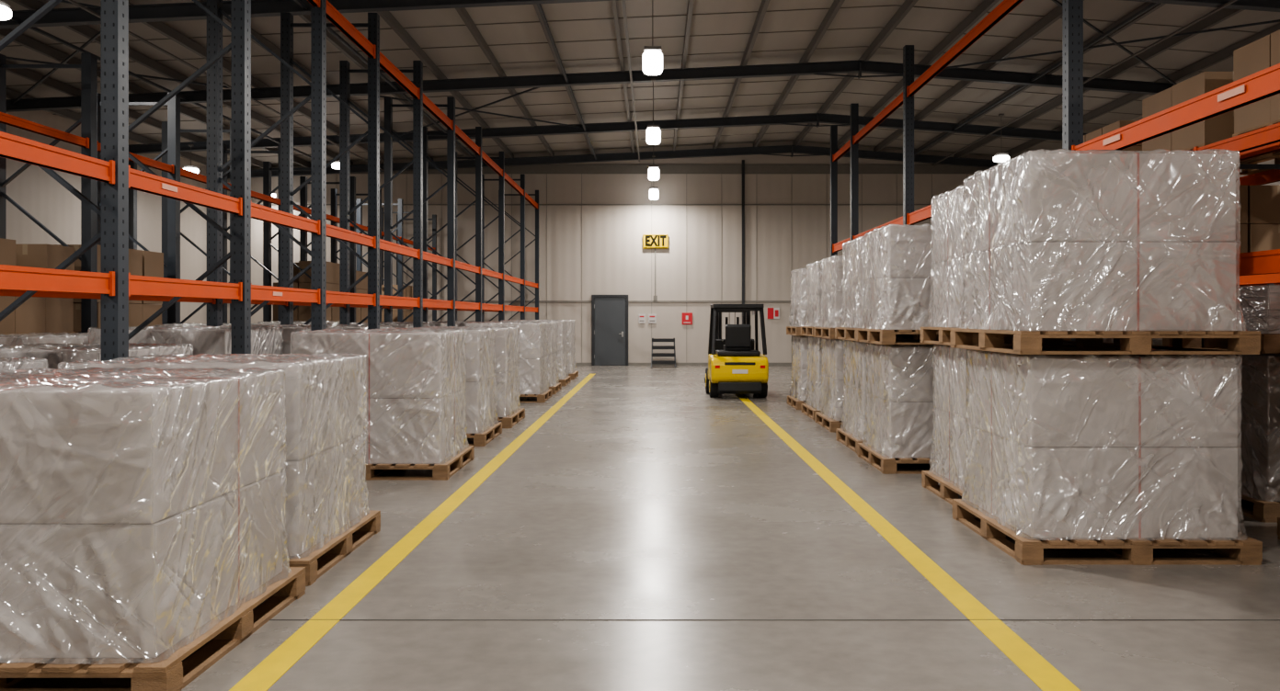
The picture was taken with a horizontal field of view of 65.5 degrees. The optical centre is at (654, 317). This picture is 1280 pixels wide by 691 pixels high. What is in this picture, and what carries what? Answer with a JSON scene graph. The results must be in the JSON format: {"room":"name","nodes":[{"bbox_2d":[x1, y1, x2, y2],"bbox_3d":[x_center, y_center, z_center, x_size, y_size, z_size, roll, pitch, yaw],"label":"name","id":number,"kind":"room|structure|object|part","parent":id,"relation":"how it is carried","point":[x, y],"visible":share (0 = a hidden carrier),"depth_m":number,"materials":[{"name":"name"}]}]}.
{"room":"distribution center","nodes":[
{"label":"distribution center","id":0,"kind":"room"},
{"bbox_2d":[6,98,206,337],"bbox_3d":[-14.600,-2.200,13.350,0.200,7.600,38.700,0,0,0],"label":"wall","id":1,"kind":"structure","parent":0,"point":[34,190],"depth_m":24.58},
{"bbox_2d":[6,4,1258,166],"bbox_3d":[-1.000,-5.329,13.500,27.001,0.893,37.820,0,0,0],"label":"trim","id":2,"kind":"structure","parent":1,"relation":"attached to","point":[893,5],"depth_m":21.20,"materials":[{"name":"grey metal"}]},
{"bbox_2d":[227,141,1012,363],"bbox_3d":[-1.000,-2.200,32.800,27.400,7.600,0.200,0,0,0],"label":"wall","id":3,"kind":"structure","parent":0,"point":[702,260],"depth_m":32.70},
{"bbox_2d":[259,204,930,205],"bbox_3d":[-1.000,-3.690,32.685,27.000,0.040,0.030,0,0,0],"label":"trim","id":4,"kind":"structure","parent":3,"relation":"attached to","point":[259,204],"depth_m":32.67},
{"bbox_2d":[591,295,628,365],"bbox_3d":[-1.465,0.435,32.660,1.200,2.330,0.080,0,0,0],"label":"door frame","id":5,"kind":"structure","parent":3,"relation":"in","point":[592,296],"depth_m":32.62,"materials":[{"name":"black metal"}]},
{"bbox_2d":[594,297,626,365],"bbox_3d":[-1.465,0.473,32.672,1.030,2.235,0.045,0,0,0],"label":"door leaf","id":6,"kind":"structure","parent":3,"relation":"in","point":[610,314],"depth_m":32.65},
{"bbox_2d":[251,164,989,173],"bbox_3d":[-1.000,-4.860,32.685,27.000,0.320,0.030,0,0,0],"label":"roof beam","id":7,"kind":"structure","parent":3,"relation":"attached to","point":[532,168],"depth_m":32.67,"materials":[{"name":"black metal"}]},
{"bbox_2d":[457,300,790,302],"bbox_3d":[-1.000,-0.510,32.680,27.000,0.060,0.040,0,0,0],"label":"trim","id":8,"kind":"structure","parent":3,"relation":"attached to","point":[457,301],"depth_m":32.66,"materials":[{"name":"metal"}]},
{"bbox_2d":[638,314,645,323],"bbox_3d":[-0.420,0.050,32.678,0.220,0.300,0.045,0,0,0],"label":"wall sign","id":9,"kind":"object","parent":3,"relation":"attached to","point":[641,317],"visible":1,"depth_m":32.66,"materials":[{"name":"white plastic"}]},
{"bbox_2d":[648,314,656,323],"bbox_3d":[-0.080,0.050,32.678,0.260,0.300,0.045,0,0,0],"label":"wall sign","id":10,"kind":"object","parent":3,"relation":"attached to","point":[652,318],"visible":1,"depth_m":32.66,"materials":[{"name":"white plastic"}]},
{"bbox_2d":[642,234,668,248],"bbox_3d":[0.030,-2.480,32.645,0.820,0.460,0.110,0,0,0],"label":"exit sign","id":11,"kind":"object","parent":3,"relation":"attached to","point":[649,241],"visible":1,"depth_m":32.60,"materials":[{"name":"yellow plastic"}]},
{"bbox_2d":[653,248,657,300],"bbox_3d":[0.020,-1.395,32.670,0.120,1.710,0.060,0,0,0],"label":"conduit","id":12,"kind":"object","parent":3,"relation":"attached to","point":[655,296],"visible":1,"depth_m":32.66,"materials":[{"name":"grey metal"}]},
{"bbox_2d":[573,363,793,365],"bbox_3d":[-1.000,1.550,32.685,27.000,0.100,0.030,0,0,0],"label":"baseboard","id":13,"kind":"structure","parent":3,"relation":"attached to","point":[577,364],"depth_m":32.67,"materials":[{"name":"grey"}]},
{"bbox_2d":[681,312,692,324],"bbox_3d":[1.060,0.050,32.678,0.340,0.380,0.045,0,0,0],"label":"wall sign","id":14,"kind":"object","parent":3,"relation":"attached to","point":[686,317],"visible":1,"depth_m":32.66,"materials":[{"name":"red plastic"}]},
{"bbox_2d":[511,173,967,363],"bbox_3d":[-1.250,-1.600,32.695,25.312,6.200,0.010,0,0,0],"label":"trim","id":15,"kind":"structure","parent":3,"relation":"attached to","point":[511,174],"depth_m":32.69,"materials":[{"name":"grey metal"}]},
{"bbox_2d":[742,160,744,324],"bbox_3d":[2.905,-1.775,32.665,0.090,6.750,0.070,0,0,0],"label":"trim","id":16,"kind":"structure","parent":3,"relation":"attached to","point":[743,161],"depth_m":32.63,"materials":[{"name":"grey metal"}]},
{"bbox_2d":[767,308,779,319],"bbox_3d":[3.900,-0.120,32.678,0.400,0.360,0.045,0,0,0],"label":"wall sign","id":17,"kind":"object","parent":3,"relation":"attached to","point":[772,313],"visible":1,"depth_m":32.66,"materials":[{"name":"red plastic"}]},
{"bbox_2d":[0,0,1279,166],"bbox_3d":[-1.000,-5.389,13.350,27.400,1.002,39.100,0,0,0],"label":"ceiling","id":18,"kind":"structure","parent":0,"point":[919,18],"depth_m":20.91,"materials":[{"name":"grey metal"}]},
{"bbox_2d":[0,0,1279,171],"bbox_3d":[-1.350,-5.236,13.350,25.160,1.022,38.700,0,0,0],"label":"roof purlins","id":19,"kind":"structure","parent":18,"relation":"attached to","point":[1056,14],"depth_m":20.72,"materials":[{"name":"black metal"}]},
{"bbox_2d":[0,0,1279,250],"bbox_3d":[-0.999,-1.990,13.350,27.013,7.180,38.700,0,0,0],"label":"roof trusses","id":20,"kind":"structure","parent":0,"point":[175,11],"depth_m":21.68,"materials":[{"name":"black metal"}]},
{"bbox_2d":[0,0,11,20],"bbox_3d":[-8.500,-4.309,12.800,0.400,0.888,0.400,0,0,0],"label":"lamp","id":21,"kind":"object","parent":20,"relation":"hanging from","point":[5,13],"visible":1,"depth_m":12.78,"materials":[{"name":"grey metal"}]},
{"bbox_2d":[182,144,199,173],"bbox_3d":[-12.300,-4.197,26.400,0.400,0.764,0.400,0,0,0],"label":"lamp","id":22,"kind":"object","parent":20,"relation":"hanging from","point":[192,168],"visible":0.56,"depth_m":26.29,"materials":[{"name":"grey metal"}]},
{"bbox_2d":[66,0,384,171],"bbox_3d":[-8.700,-4.714,13.325,0.050,0.030,38.450,0,0,0],"label":"cable conduit","id":23,"kind":"object","parent":20,"relation":"attached to","point":[78,5],"visible":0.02,"depth_m":18.18,"materials":[{"name":"grey metal"}]},
{"bbox_2d":[331,133,339,169],"bbox_3d":[-8.200,-4.316,25.900,0.400,0.902,0.400,0,0,0],"label":"lamp","id":24,"kind":"object","parent":20,"relation":"hanging from","point":[336,165],"visible":0.5,"depth_m":25.75,"materials":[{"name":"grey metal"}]},
{"bbox_2d":[621,0,639,161],"bbox_3d":[-0.500,-5.091,13.325,0.050,0.030,38.450,0,0,0],"label":"cable conduit","id":25,"kind":"object","parent":20,"relation":"attached to","point":[622,1],"visible":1,"depth_m":20.24,"materials":[{"name":"grey metal"}]},
{"bbox_2d":[642,0,662,75],"bbox_3d":[-0.030,-4.441,15.300,0.310,1.403,0.310,0,0,0],"label":"lamp","id":26,"kind":"object","parent":20,"relation":"hanging from","point":[652,56],"visible":1,"depth_m":15.17,"materials":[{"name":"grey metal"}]},
{"bbox_2d":[646,78,660,144],"bbox_3d":[-0.030,-4.441,21.500,0.310,1.403,0.310,0,0,0],"label":"lamp","id":27,"kind":"object","parent":20,"relation":"hanging from","point":[653,131],"visible":1,"depth_m":21.37,"materials":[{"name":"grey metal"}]},
{"bbox_2d":[648,165,659,181],"bbox_3d":[-0.030,-4.441,27.200,0.310,1.403,0.310,0,0,0],"label":"lamp","id":28,"kind":"object","parent":20,"relation":"hanging from","point":[653,170],"visible":0.96,"depth_m":27.06,"materials":[{"name":"grey metal"}]},
{"bbox_2d":[649,155,658,200],"bbox_3d":[-0.030,-4.441,31.700,0.310,1.403,0.310,0,0,0],"label":"lamp","id":29,"kind":"object","parent":20,"relation":"hanging from","point":[653,191],"visible":0.98,"depth_m":31.56,"materials":[{"name":"grey metal"}]},
{"bbox_2d":[993,114,1009,162],"bbox_3d":[8.600,-4.453,24.700,0.400,1.175,0.400,0,0,0],"label":"lamp","id":30,"kind":"object","parent":20,"relation":"hanging from","point":[998,157],"visible":0.91,"depth_m":24.57,"materials":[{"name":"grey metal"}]},
{"bbox_2d":[932,0,1237,165],"bbox_3d":[9.100,-4.973,13.325,0.050,0.030,38.450,0,0,0],"label":"beam","id":31,"kind":"structure","parent":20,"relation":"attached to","point":[1231,1],"depth_m":19.48,"materials":[{"name":"grey metal"}]},
{"bbox_2d":[3,365,1279,690],"bbox_3d":[-1.000,1.698,13.350,27.400,0.203,39.100,0,0,0],"label":"floor","id":32,"kind":"structure","parent":0,"point":[647,495],"depth_m":5.90,"materials":[{"name":"concrete"}]},
{"bbox_2d":[0,356,48,371],"bbox_3d":[-4.715,0.929,5.900,1.470,1.343,1.712,0,0,0],"label":"load","id":33,"kind":"object","parent":32,"relation":"on","point":[5,363],"visible":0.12,"depth_m":6.46,"materials":[{"name":"white plastic"}]},
{"bbox_2d":[0,332,88,345],"bbox_3d":[-6.300,0.884,10.700,1.200,1.432,1.410,0,0,0],"label":"load","id":34,"kind":"object","parent":32,"relation":"on","point":[33,338],"visible":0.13,"depth_m":10.10,"materials":[{"name":"white plastic"}]},
{"bbox_2d":[0,342,193,373],"bbox_3d":[-4.715,0.909,8.025,1.470,1.382,1.662,0,0,0],"label":"load","id":35,"kind":"object","parent":32,"relation":"on","point":[55,354],"visible":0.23,"depth_m":7.66,"materials":[{"name":"white plastic"}]},
{"bbox_2d":[0,366,305,690],"bbox_3d":[-2.850,0.940,4.940,1.660,1.320,1.652,0,0,0],"label":"load","id":36,"kind":"object","parent":32,"relation":"on","point":[142,509],"visible":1,"depth_m":4.22,"materials":[{"name":"white plastic"}]},
{"bbox_2d":[87,325,283,357],"bbox_3d":[-4.715,0.844,10.150,1.470,1.513,1.611,0,0,0],"label":"load","id":37,"kind":"object","parent":32,"relation":"on","point":[265,340],"visible":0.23,"depth_m":9.46,"materials":[{"name":"white plastic"}]},
{"bbox_2d":[151,322,272,329],"bbox_3d":[-6.250,0.842,14.150,1.300,1.515,1.511,0,0,0],"label":"load","id":38,"kind":"object","parent":32,"relation":"on","point":[188,324],"visible":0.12,"depth_m":13.70,"materials":[{"name":"white plastic"}]},
{"bbox_2d":[0,53,436,332],"bbox_3d":[-7.675,-0.850,19.075,1.330,4.900,26.290,0,0,0],"label":"rack","id":39,"kind":"object","parent":32,"relation":"on","point":[89,141],"visible":0.32,"depth_m":14.67,"materials":[{"name":"metal"}]},
{"bbox_2d":[0,238,75,336],"bbox_3d":[-7.680,-0.270,11.400,1.105,1.180,1.712,0,0,0],"label":"cartons","id":40,"kind":"object","parent":39,"relation":"on","point":[37,314],"visible":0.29,"depth_m":11.70,"materials":[{"name":"brown cardboard"}]},
{"bbox_2d":[54,244,163,332],"bbox_3d":[-7.680,-0.305,13.600,1.107,1.250,1.712,0,0,0],"label":"cartons","id":41,"kind":"object","parent":39,"relation":"on","point":[141,263],"visible":0.12,"depth_m":13.79,"materials":[{"name":"brown cardboard"}]},
{"bbox_2d":[273,261,339,323],"bbox_3d":[-7.679,-0.445,22.300,1.101,1.530,1.712,0,0,0],"label":"cartons","id":42,"kind":"object","parent":39,"relation":"on","point":[302,314],"visible":0.25,"depth_m":21.61,"materials":[{"name":"brown cardboard"}]},
{"bbox_2d":[355,271,367,324],"bbox_3d":[-7.678,-0.395,24.500,1.103,1.430,1.712,0,0,0],"label":"cartons","id":43,"kind":"object","parent":39,"relation":"on","point":[361,287],"visible":0.09,"depth_m":24.26,"materials":[{"name":"brown cardboard"}]},
{"bbox_2d":[381,285,412,321],"bbox_3d":[-7.679,-0.295,28.900,1.102,1.230,1.712,0,0,0],"label":"cartons","id":44,"kind":"object","parent":39,"relation":"on","point":[408,291],"visible":0.09,"depth_m":28.50,"materials":[{"name":"brown cardboard"}]},
{"bbox_2d":[57,353,380,586],"bbox_3d":[-2.865,0.929,6.685,1.630,1.343,1.541,0,0,0],"label":"load","id":45,"kind":"object","parent":32,"relation":"on","point":[325,414],"visible":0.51,"depth_m":6.42,"materials":[{"name":"white plastic"}]},
{"bbox_2d":[192,323,343,357],"bbox_3d":[-4.715,0.844,12.275,1.470,1.513,1.662,0,0,0],"label":"load","id":46,"kind":"object","parent":32,"relation":"on","point":[287,331],"visible":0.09,"depth_m":11.56,"materials":[{"name":"white plastic"}]},
{"bbox_2d":[0,0,538,360],"bbox_3d":[-4.365,-1.240,17.350,1.350,5.680,29.540,0,0,0],"label":"rack","id":47,"kind":"object","parent":32,"relation":"on","point":[114,286],"visible":0.77,"depth_m":11.13,"materials":[{"name":"metal"}]},
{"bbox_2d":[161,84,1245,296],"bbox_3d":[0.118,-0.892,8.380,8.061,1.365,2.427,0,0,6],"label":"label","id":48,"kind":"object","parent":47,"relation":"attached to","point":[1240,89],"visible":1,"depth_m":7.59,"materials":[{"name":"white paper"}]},
{"bbox_2d":[257,320,339,324],"bbox_3d":[-6.250,0.832,17.750,1.300,1.536,1.511,0,0,0],"label":"load","id":49,"kind":"object","parent":32,"relation":"on","point":[273,322],"visible":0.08,"depth_m":17.32,"materials":[{"name":"white plastic"}]},
{"bbox_2d":[297,324,392,332],"bbox_3d":[-4.715,0.853,14.600,1.470,1.495,1.813,0,0,0],"label":"load","id":50,"kind":"object","parent":32,"relation":"on","point":[362,326],"visible":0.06,"depth_m":14.31,"materials":[{"name":"white plastic"}]},
{"bbox_2d":[326,321,430,328],"bbox_3d":[-4.715,0.842,17.149,1.470,1.516,1.914,0,0,0],"label":"load","id":51,"kind":"object","parent":32,"relation":"on","point":[406,325],"visible":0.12,"depth_m":16.56,"materials":[{"name":"white plastic"}]},
{"bbox_2d":[290,329,474,480],"bbox_3d":[-2.855,0.863,10.475,1.650,1.475,1.460,0,0,0],"label":"load","id":52,"kind":"object","parent":32,"relation":"on","point":[417,413],"visible":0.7,"depth_m":9.85,"materials":[{"name":"white plastic"}]},
{"bbox_2d":[381,321,457,326],"bbox_3d":[-4.715,0.843,19.700,1.470,1.514,1.813,0,0,0],"label":"load","id":53,"kind":"object","parent":32,"relation":"on","point":[433,324],"visible":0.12,"depth_m":19.19,"materials":[{"name":"white plastic"}]},
{"bbox_2d":[369,327,502,446],"bbox_3d":[-2.875,0.869,13.000,1.550,1.462,1.410,0,0,0],"label":"load","id":54,"kind":"object","parent":32,"relation":"on","point":[480,384],"visible":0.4,"depth_m":12.53,"materials":[{"name":"white plastic"}]},
{"bbox_2d":[427,320,475,326],"bbox_3d":[-4.715,0.844,22.700,1.470,1.513,1.813,0,0,0],"label":"load","id":55,"kind":"object","parent":32,"relation":"on","point":[460,324],"visible":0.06,"depth_m":22.11,"materials":[{"name":"white plastic"}]},
{"bbox_2d":[411,326,525,428],"bbox_3d":[-2.855,0.868,15.050,1.590,1.465,1.511,0,0,0],"label":"load","id":56,"kind":"object","parent":32,"relation":"on","point":[507,394],"visible":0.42,"depth_m":14.53,"materials":[{"name":"white plastic"}]},
{"bbox_2d":[464,321,551,402],"bbox_3d":[-2.855,0.842,19.300,1.590,1.516,1.410,0,0,0],"label":"load","id":57,"kind":"object","parent":32,"relation":"on","point":[532,374],"visible":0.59,"depth_m":18.70,"materials":[{"name":"white plastic"}]},
{"bbox_2d":[483,320,561,394],"bbox_3d":[-2.855,0.843,21.300,1.590,1.514,1.410,0,0,0],"label":"load","id":58,"kind":"object","parent":32,"relation":"on","point":[552,370],"visible":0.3,"depth_m":20.91,"materials":[{"name":"white plastic"}]},
{"bbox_2d":[500,320,571,386],"bbox_3d":[-2.855,0.834,23.700,1.590,1.533,1.410,0,0,0],"label":"load","id":59,"kind":"object","parent":32,"relation":"on","point":[565,379],"visible":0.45,"depth_m":23.25,"materials":[{"name":"white plastic"}]},
{"bbox_2d":[515,320,578,379],"bbox_3d":[-2.855,0.833,26.100,1.590,1.533,1.410,0,0,0],"label":"load","id":60,"kind":"object","parent":32,"relation":"on","point":[573,373],"visible":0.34,"depth_m":25.59,"materials":[{"name":"white plastic"}]},
{"bbox_2d":[651,338,676,367],"bbox_3d":[0.280,1.140,31.782,0.804,0.950,0.918,0,0,0],"label":"step ladder","id":61,"kind":"object","parent":32,"relation":"on","point":[653,339],"visible":1,"depth_m":31.53,"materials":[{"name":"metal"}]},
{"bbox_2d":[704,304,768,397],"bbox_3d":[1.660,0.670,20.921,1.230,1.860,3.158,0,0,0],"label":"forklift","id":62,"kind":"object","parent":32,"relation":"on","point":[736,363],"visible":1,"depth_m":19.60,"materials":[{"name":"yellow paint"}]},
{"bbox_3d":[1.660,0.407,20.041,0.600,0.526,0.578,0,0,0],"label":"seat","id":63,"kind":"part","parent":62,"relation":"part of","materials":[{"name":"black leather"}]},
{"bbox_3d":[1.660,1.060,19.348,0.300,0.080,0.012,0,0,0],"label":"plate","id":64,"kind":"part","parent":62,"relation":"part of","materials":[{"name":"white metal"}]},
{"bbox_2d":[269,619,1279,620],"bbox_3d":[-1.000,1.598,5.250,27.000,0.004,0.010,0,0,0],"label":"joint","id":65,"kind":"object","parent":32,"relation":"on","point":[269,620],"visible":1,"depth_m":5.25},
{"bbox_2d":[787,335,808,410],"bbox_3d":[3.170,0.955,17.750,1.460,1.290,1.309,0,0,0],"label":"load","id":66,"kind":"object","parent":32,"relation":"on","point":[799,343],"visible":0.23,"depth_m":17.39,"materials":[{"name":"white plastic"}]},
{"bbox_2d":[786,268,807,335],"bbox_3d":[3.160,-0.269,17.760,1.460,1.182,1.329,0,0,0],"label":"load","id":67,"kind":"object","parent":66,"relation":"on","point":[798,279],"visible":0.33,"depth_m":17.40,"materials":[{"name":"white plastic"}]},
{"bbox_2d":[800,335,825,420],"bbox_3d":[3.180,0.945,16.050,1.440,1.311,1.309,0,0,0],"label":"load","id":68,"kind":"object","parent":32,"relation":"on","point":[809,409],"visible":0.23,"depth_m":15.89,"materials":[{"name":"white plastic"}]},
{"bbox_2d":[800,261,822,336],"bbox_3d":[3.170,-0.288,16.060,1.440,1.180,1.329,0,0,0],"label":"load","id":69,"kind":"object","parent":68,"relation":"on","point":[813,279],"visible":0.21,"depth_m":15.95,"materials":[{"name":"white plastic"}]},
{"bbox_2d":[814,337,850,433],"bbox_3d":[3.170,0.944,14.475,1.460,1.312,1.360,0,0,0],"label":"load","id":70,"kind":"object","parent":32,"relation":"on","point":[829,417],"visible":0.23,"depth_m":14.14,"materials":[{"name":"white plastic"}]},
{"bbox_2d":[813,254,844,339],"bbox_3d":[3.160,-0.289,14.485,1.460,1.182,1.380,0,0,0],"label":"load","id":71,"kind":"object","parent":70,"relation":"on","point":[831,269],"visible":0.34,"depth_m":14.17,"materials":[{"name":"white plastic"}]},
{"bbox_2d":[835,340,898,454],"bbox_3d":[3.120,0.935,12.275,1.520,1.330,1.360,0,0,0],"label":"load","id":72,"kind":"object","parent":32,"relation":"on","point":[854,378],"visible":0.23,"depth_m":12.20,"materials":[{"name":"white plastic"}]},
{"bbox_2d":[834,236,917,341],"bbox_3d":[3.110,-0.344,12.285,1.520,1.251,1.380,0,0,0],"label":"load","id":73,"kind":"object","parent":72,"relation":"on","point":[853,282],"visible":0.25,"depth_m":12.23,"materials":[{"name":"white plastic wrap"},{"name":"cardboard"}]},
{"bbox_2d":[857,342,946,474],"bbox_3d":[3.105,0.934,10.800,1.550,1.333,1.309,0,0,0],"label":"load","id":74,"kind":"object","parent":32,"relation":"on","point":[899,400],"visible":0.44,"depth_m":10.25,"materials":[{"name":"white plastic"}]},
{"bbox_2d":[856,223,1009,344],"bbox_3d":[3.095,-0.344,10.810,1.550,1.252,1.329,0,0,0],"label":"load","id":75,"kind":"object","parent":74,"relation":"on","point":[898,259],"visible":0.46,"depth_m":10.25,"materials":[{"name":"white plastic"}]},
{"bbox_2d":[921,343,1119,505],"bbox_3d":[3.210,0.913,8.730,1.380,1.373,1.350,0,0,0],"label":"load","id":76,"kind":"object","parent":32,"relation":"on","point":[950,367],"visible":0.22,"depth_m":8.78,"materials":[{"name":"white plastic"}]},
{"bbox_2d":[919,183,1119,345],"bbox_3d":[3.200,-0.444,8.740,1.380,1.373,1.370,0,0,0],"label":"load","id":77,"kind":"object","parent":76,"relation":"on","point":[947,226],"visible":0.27,"depth_m":8.82,"materials":[{"name":"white plastic"}]},
{"bbox_2d":[830,0,1279,345],"bbox_3d":[4.615,-1.350,12.900,1.370,5.900,19.240,0,0,0],"label":"rack","id":78,"kind":"object","parent":32,"relation":"on","point":[1261,267],"visible":0.27,"depth_m":9.53,"materials":[{"name":"metal"}]},
{"bbox_2d":[952,346,1262,565],"bbox_3d":[3.145,0.914,7.175,1.550,1.372,1.521,0,0,0],"label":"load","id":79,"kind":"object","parent":32,"relation":"on","point":[1090,451],"visible":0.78,"depth_m":6.52,"materials":[{"name":"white plastic"}]},
{"bbox_2d":[949,148,1260,354],"bbox_3d":[3.135,-0.435,7.185,1.550,1.355,1.541,0,0,0],"label":"load","id":80,"kind":"object","parent":79,"relation":"on","point":[1089,246],"visible":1,"depth_m":6.52,"materials":[{"name":"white plastic"}]},
{"bbox_2d":[1102,338,1165,350],"bbox_3d":[5.520,0.894,10.850,1.560,1.411,1.511,0,0,0],"label":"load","id":81,"kind":"object","parent":32,"relation":"on","point":[1156,341],"visible":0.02,"depth_m":10.21,"materials":[{"name":"brown wood"}]},
{"bbox_2d":[1177,350,1279,523],"bbox_3d":[5.520,0.934,8.525,1.560,1.333,1.561,0,0,0],"label":"load","id":82,"kind":"object","parent":32,"relation":"on","point":[1260,447],"visible":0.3,"depth_m":7.92,"materials":[{"name":"white plastic"}]},
{"bbox_2d":[1162,285,1279,354],"bbox_3d":[5.520,0.012,8.525,1.560,0.543,1.561,0,0,0],"label":"load","id":83,"kind":"object","parent":82,"relation":"on","point":[1260,305],"visible":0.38,"depth_m":7.92,"materials":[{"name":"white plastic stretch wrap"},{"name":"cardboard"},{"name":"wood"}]},
{"bbox_2d":[1239,141,1279,285],"bbox_3d":[6.125,-0.010,11.750,1.430,3.220,16.940,0,0,0],"label":"rack","id":84,"kind":"object","parent":32,"relation":"on","point":[1273,176],"visible":0.02,"depth_m":9.59,"materials":[{"name":"metal"}]},
{"bbox_2d":[1083,120,1142,150],"bbox_3d":[6.120,-1.970,12.500,1.250,0.730,1.410,0,0,0],"label":"cartons","id":85,"kind":"object","parent":84,"relation":"on","point":[1118,124],"visible":0.02,"depth_m":11.99,"materials":[{"name":"brown cardboard"}]},
{"bbox_2d":[1142,71,1279,175],"bbox_3d":[6.120,-2.030,10.600,1.251,0.850,1.309,0,0,0],"label":"cartons","id":86,"kind":"object","parent":84,"relation":"on","point":[1218,128],"visible":0.2,"depth_m":10.25,"materials":[{"name":"brown cardboard"}]},
{"bbox_2d":[1232,29,1279,137],"bbox_3d":[6.120,-2.070,8.900,1.250,0.930,1.158,0,0,0],"label":"cartons","id":87,"kind":"object","parent":84,"relation":"on","point":[1262,53],"visible":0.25,"depth_m":9.10,"materials":[{"name":"brown cardboard"}]},
{"bbox_2d":[1239,185,1279,253],"bbox_3d":[6.120,-0.895,11.000,1.257,0.930,1.511,0,0,0],"label":"cartons","id":88,"kind":"object","parent":84,"relation":"on","point":[1260,205],"visible":0.14,"depth_m":10.26,"materials":[{"name":"brown cardboard"}]},
{"bbox_2d":[1277,517,1279,539],"bbox_3d":[5.250,0.935,6.500,1.500,1.330,1.410,0,0,0],"label":"load","id":89,"kind":"object","parent":32,"relation":"on","point":[1278,519],"visible":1,"depth_m":7.18,"materials":[{"name":"brown wood"}]},
{"bbox_2d":[1131,115,1279,185],"bbox_3d":[12.600,-2.200,13.350,0.200,7.600,38.700,0,0,0],"label":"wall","id":90,"kind":"structure","parent":0,"point":[1270,162],"depth_m":20.31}
]}

